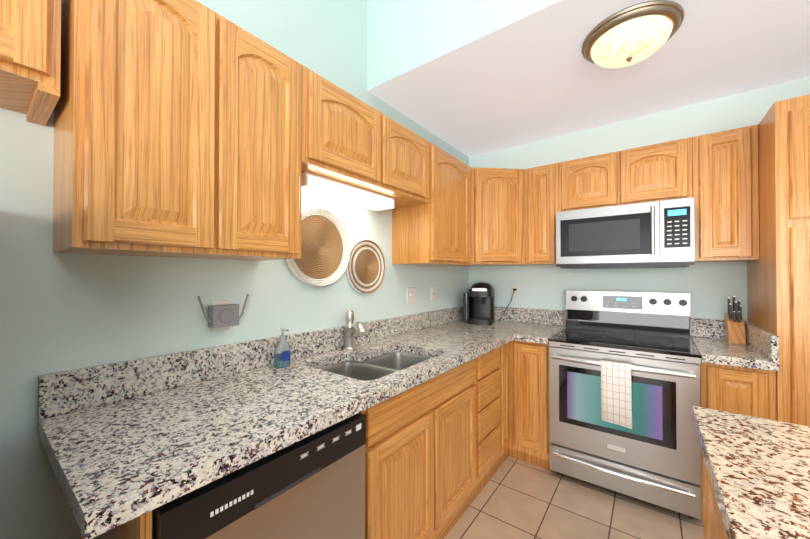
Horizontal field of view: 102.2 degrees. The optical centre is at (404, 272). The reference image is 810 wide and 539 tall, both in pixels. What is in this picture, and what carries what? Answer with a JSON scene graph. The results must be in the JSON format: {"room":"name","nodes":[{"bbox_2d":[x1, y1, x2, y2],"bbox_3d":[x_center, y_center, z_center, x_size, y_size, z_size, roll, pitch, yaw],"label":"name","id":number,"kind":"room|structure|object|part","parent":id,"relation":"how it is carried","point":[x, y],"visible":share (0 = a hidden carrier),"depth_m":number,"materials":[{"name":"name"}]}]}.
{"room":"kitchen","nodes":[
{"label":"kitchen","id":0,"kind":"room"},
{"bbox_2d":[0,0,468,538],"bbox_3d":[-1.353,-0.461,0.707,0.120,3.600,6.700,0,-1,37],"label":"wall","id":1,"kind":"structure","parent":0,"point":[62,312],"depth_m":1.16,"materials":[{"name":"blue paint"}]},
{"bbox_2d":[0,0,63,125],"bbox_3d":[-1.106,-0.658,0.695,0.288,0.395,0.490,0,-1,37],"label":"upper cabinet","id":2,"kind":"object","parent":1,"relation":"attached to","point":[31,31],"depth_m":0.78,"materials":[{"name":"brown wood"}]},
{"bbox_2d":[53,0,243,259],"bbox_3d":[-0.815,-0.456,1.047,0.330,0.792,0.390,0,-1,37],"label":"upper cabinet","id":3,"kind":"object","parent":1,"relation":"attached to","point":[189,129],"depth_m":0.92,"materials":[{"name":"brown wood"}]},
{"bbox_2d":[211,300,229,331],"bbox_3d":[-0.772,0.180,1.368,0.006,0.124,0.074,0,-1,37],"label":"switch plate","id":4,"kind":"object","parent":1,"relation":"attached to","point":[212,302],"depth_m":1.36,"materials":[{"name":"white plastic"}]},
{"bbox_2d":[197,294,248,327],"bbox_3d":[-0.749,0.156,1.351,0.049,0.130,0.205,0,-1,37],"label":"plug-in wifi extender","id":5,"kind":"object","parent":1,"relation":"attached to","point":[224,315],"visible":1,"depth_m":1.33,"materials":[{"name":"grey plastic"}]},
{"bbox_2d":[244,30,311,260],"bbox_3d":[-0.655,-0.455,1.261,0.330,0.792,0.392,0,-1,37],"label":"upper cabinet","id":6,"kind":"object","parent":1,"relation":"attached to","point":[277,88],"depth_m":1.22,"materials":[{"name":"brown wood"}]},
{"bbox_2d":[285,207,349,286],"bbox_3d":[-0.459,-0.140,1.758,0.040,0.433,0.426,0,-1,37],"label":"decorative plate","id":7,"kind":"object","parent":1,"relation":"attached to","point":[323,261],"visible":0.96,"depth_m":1.77,"materials":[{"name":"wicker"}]},
{"bbox_2d":[312,71,395,194],"bbox_3d":[-0.372,-0.650,1.640,0.330,0.395,0.546,0,-1,37],"label":"upper cabinet","id":8,"kind":"object","parent":1,"relation":"attached to","point":[354,143],"depth_m":1.54,"materials":[{"name":"brown wood"}]},
{"bbox_2d":[302,172,394,210],"bbox_3d":[-0.311,-0.418,1.754,0.152,0.062,0.635,0,-1,37],"label":"under-cabinet light","id":9,"kind":"object","parent":8,"relation":"attached to","point":[321,186],"visible":0.75,"depth_m":1.68,"materials":[{"name":"white plastic"}]},
{"bbox_2d":[346,237,384,293],"bbox_3d":[-0.241,-0.045,2.063,0.022,0.362,0.350,0,-1,37],"label":"decorative plate","id":10,"kind":"object","parent":1,"relation":"attached to","point":[365,271],"visible":0.98,"depth_m":2.05,"materials":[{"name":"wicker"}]},
{"bbox_2d":[384,122,435,211],"bbox_3d":[-0.124,-0.647,1.971,0.330,0.395,0.551,0,-1,37],"label":"upper cabinet","id":11,"kind":"object","parent":1,"relation":"attached to","point":[415,155],"depth_m":1.96,"materials":[{"name":"brown wood"}]},
{"bbox_2d":[407,287,415,303],"bbox_3d":[0.055,0.170,2.464,0.016,0.118,0.116,0,-1,37],"label":"switch plate","id":12,"kind":"object","parent":1,"relation":"attached to","point":[411,294],"depth_m":2.46,"materials":[{"name":"white plastic"}]},
{"bbox_2d":[392,146,470,265],"bbox_3d":[0.226,-0.450,2.436,0.330,0.780,0.611,0,-1,37],"label":"upper cabinet","id":13,"kind":"object","parent":1,"relation":"attached to","point":[438,234],"depth_m":2.24,"materials":[{"name":"brown wood"}]},
{"bbox_2d":[431,286,435,300],"bbox_3d":[0.235,0.172,2.711,0.008,0.118,0.072,0,-1,37],"label":"switch plate","id":14,"kind":"object","parent":1,"relation":"attached to","point":[433,289],"depth_m":2.71,"materials":[{"name":"white plastic"}]},
{"bbox_2d":[444,456,703,538],"bbox_3d":[1.056,1.373,-1.114,6.100,0.100,6.700,0,-1,37],"label":"floor","id":15,"kind":"structure","parent":0,"point":[515,498],"depth_m":1.83,"materials":[{"name":"tile"}]},
{"bbox_2d":[152,413,365,538],"bbox_3d":[-0.569,0.924,1.100,0.624,0.838,0.609,0,-1,37],"label":"dishwasher","id":16,"kind":"object","parent":15,"relation":"on","point":[312,486],"visible":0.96,"depth_m":0.92,"materials":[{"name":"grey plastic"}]},
{"bbox_2d":[392,343,507,502],"bbox_3d":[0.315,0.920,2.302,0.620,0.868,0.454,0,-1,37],"label":"base cabinet","id":17,"kind":"object","parent":15,"relation":"on","point":[436,451],"depth_m":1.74,"materials":[{"name":"brown wood"}]},
{"bbox_2d":[38,306,529,538],"bbox_3d":[0.046,0.503,1.912,0.660,0.387,2.875,0,-1,37],"label":"countertop","id":18,"kind":"structure","parent":17,"relation":"on","point":[123,442],"depth_m":1.04,"materials":[{"name":"stone"}]},
{"bbox_2d":[274,328,290,367],"bbox_3d":[-0.557,0.344,1.497,0.066,0.174,0.082,0,-1,37],"label":"soap bottle","id":19,"kind":"object","parent":18,"relation":"on","point":[282,354],"visible":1,"depth_m":1.48,"materials":[{"name":"blue"}]},
{"bbox_2d":[343,310,366,349],"bbox_3d":[-0.276,0.322,1.820,0.200,0.223,0.107,0,-1,37],"label":"faucet","id":20,"kind":"object","parent":18,"relation":"on","point":[351,327],"visible":1,"depth_m":1.84,"materials":[{"name":"silver metal"}]},
{"bbox_2d":[320,352,431,380],"bbox_3d":[-0.127,0.587,1.663,0.443,0.215,0.643,0,-1,37],"label":"sink","id":21,"kind":"object","parent":18,"relation":"in","point":[379,365],"depth_m":1.75,"materials":[{"name":"silver metal"}]},
{"bbox_2d":[463,282,516,324],"bbox_3d":[0.729,0.265,2.935,0.414,0.357,0.403,0,-1,37],"label":"coffee maker","id":22,"kind":"object","parent":18,"relation":"on","point":[478,303],"visible":0.98,"depth_m":2.89,"materials":[{"name":"black plastic"}]},
{"bbox_3d":[0.935,0.293,2.998,0.161,0.298,0.053,0,-1,37],"label":"coffee cord","id":23,"kind":"part","parent":22,"relation":"part of","materials":[{"name":"black plastic"}]},
{"bbox_2d":[508,372,508,455],"bbox_3d":[0.463,0.921,2.499,0.620,0.868,0.144,0,-1,37],"label":"base cabinet","id":24,"kind":"object","parent":15,"relation":"on","point":[508,372],"depth_m":2.36,"materials":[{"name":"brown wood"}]},
{"bbox_2d":[508,340,550,469],"bbox_3d":[1.057,0.922,2.561,0.293,0.868,0.620,0,-1,37],"label":"base cabinet","id":25,"kind":"object","parent":15,"relation":"on","point":[528,362],"depth_m":2.31,"materials":[{"name":"brown wood"}]},
{"bbox_2d":[514,308,565,343],"bbox_3d":[1.070,0.400,2.534,0.235,0.171,0.655,0,-1,37],"label":"countertop","id":26,"kind":"structure","parent":25,"relation":"on","point":[532,325],"depth_m":2.74,"materials":[{"name":"stone"}]},
{"bbox_2d":[548,290,701,519],"bbox_3d":[1.438,0.746,2.187,0.761,1.214,0.743,0,-1,37],"label":"range","id":27,"kind":"object","parent":15,"relation":"on","point":[624,381],"visible":1,"depth_m":1.96,"materials":[{"name":"silver metal"}]},
{"bbox_2d":[601,360,631,428],"bbox_3d":[1.234,0.703,1.909,0.155,0.361,0.052,0,-1,37],"label":"dish towel","id":28,"kind":"object","parent":27,"relation":"hanging from","point":[616,377],"depth_m":1.89,"materials":[{"name":"fabric"}]},
{"bbox_2d":[703,458,719,538],"bbox_3d":[1.021,0.905,0.562,0.700,0.868,0.586,0,-1,37],"label":"base cabinet","id":29,"kind":"object","parent":15,"relation":"on","point":[711,519],"depth_m":0.90,"materials":[{"name":"brown wood"}]},
{"bbox_2d":[692,406,809,538],"bbox_3d":[0.525,0.440,-0.115,0.758,0.046,2.350,0,-1,37],"label":"countertop","id":30,"kind":"structure","parent":29,"relation":"on","point":[757,469],"depth_m":0.70,"materials":[{"name":"beige stone"}]},
{"bbox_2d":[720,526,723,538],"bbox_3d":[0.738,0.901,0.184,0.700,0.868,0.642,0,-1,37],"label":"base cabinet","id":31,"kind":"object","parent":15,"relation":"on","point":[721,527],"depth_m":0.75,"materials":[{"name":"brown wood"}]},
{"bbox_2d":[700,362,776,520],"bbox_3d":[1.899,0.916,1.930,0.281,0.868,0.620,0,-1,37],"label":"base cabinet","id":32,"kind":"object","parent":15,"relation":"on","point":[742,390],"depth_m":1.69,"materials":[{"name":"brown wood"}]},
{"bbox_2d":[690,318,778,370],"bbox_3d":[1.889,0.395,1.921,0.280,0.171,0.653,0,-1,37],"label":"countertop","id":33,"kind":"structure","parent":32,"relation":"on","point":[761,349],"depth_m":1.80,"materials":[{"name":"stone"}]},
{"bbox_2d":[725,296,745,344],"bbox_3d":[2.071,0.292,2.050,0.076,0.288,0.130,0,-1,37],"label":"knife block","id":34,"kind":"object","parent":33,"relation":"on","point":[735,333],"visible":1,"depth_m":2.03,"materials":[{"name":"brown wood"}]},
{"bbox_2d":[747,94,809,426],"bbox_3d":[2.254,0.251,1.663,0.610,2.195,0.630,0,-1,37],"label":"pantry cabinet","id":35,"kind":"object","parent":15,"relation":"on","point":[778,287],"visible":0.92,"depth_m":1.59,"materials":[{"name":"brown wood"}]},
{"bbox_2d":[367,0,809,156],"bbox_3d":[2.637,-1.718,0.941,6.000,1.080,1.600,0,-1,37],"label":"ceiling","id":36,"kind":"structure","parent":0,"point":[470,78],"depth_m":1.90,"materials":[{"name":"white paint"}]},
{"bbox_2d":[581,0,683,67],"bbox_3d":[1.104,-1.105,1.608,0.414,0.133,0.414,0,-1,37],"label":"ceiling light","id":37,"kind":"object","parent":36,"relation":"attached to","point":[632,35],"visible":1,"depth_m":1.51,"materials":[{"name":"white glass"}]},
{"bbox_2d":[469,77,809,320],"bbox_3d":[1.720,0.096,2.536,2.600,2.520,0.120,0,-1,37],"label":"wall","id":38,"kind":"structure","parent":0,"point":[710,287],"depth_m":2.44,"materials":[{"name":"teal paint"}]},
{"bbox_2d":[463,167,527,265],"bbox_3d":[0.716,-0.452,2.834,0.638,0.770,0.611,0,-1,37],"label":"upper cabinet","id":39,"kind":"object","parent":38,"relation":"attached to","point":[497,216],"visible":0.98,"depth_m":2.60,"materials":[{"name":"brown wood"}]},
{"bbox_2d":[512,285,519,297],"bbox_3d":[1.009,0.170,2.984,0.072,0.118,0.008,0,-1,37],"label":"switch plate","id":40,"kind":"object","parent":38,"relation":"attached to","point":[516,293],"depth_m":2.98,"materials":[{"name":"white plastic"}]},
{"bbox_2d":[525,162,560,264],"bbox_3d":[1.158,-0.453,2.678,0.251,0.770,0.330,0,-1,37],"label":"upper cabinet","id":41,"kind":"object","parent":38,"relation":"attached to","point":[542,183],"depth_m":2.54,"materials":[{"name":"brown wood"}]},
{"bbox_2d":[561,148,632,211],"bbox_3d":[1.438,-0.645,2.470,0.445,0.389,0.330,0,-1,37],"label":"upper cabinet","id":42,"kind":"object","parent":38,"relation":"attached to","point":[603,180],"depth_m":2.32,"materials":[{"name":"brown wood"}]},
{"bbox_2d":[556,197,694,268],"bbox_3d":[1.526,-0.240,2.318,0.763,0.412,0.457,0,-1,37],"label":"microwave","id":43,"kind":"object","parent":42,"relation":"attached to","point":[657,234],"visible":1,"depth_m":2.14,"materials":[{"name":"silver metal"}]},
{"bbox_2d":[633,136,696,203],"bbox_3d":[1.693,-0.647,2.279,0.446,0.389,0.330,0,-1,37],"label":"upper cabinet","id":44,"kind":"object","parent":38,"relation":"attached to","point":[666,170],"depth_m":2.09,"materials":[{"name":"brown wood"}]},
{"bbox_2d":[694,124,758,261],"bbox_3d":[1.986,-0.459,2.058,0.282,0.770,0.330,0,-1,37],"label":"upper cabinet","id":45,"kind":"object","parent":38,"relation":"attached to","point":[715,175],"depth_m":1.92,"materials":[{"name":"brown wood"}]}
]}

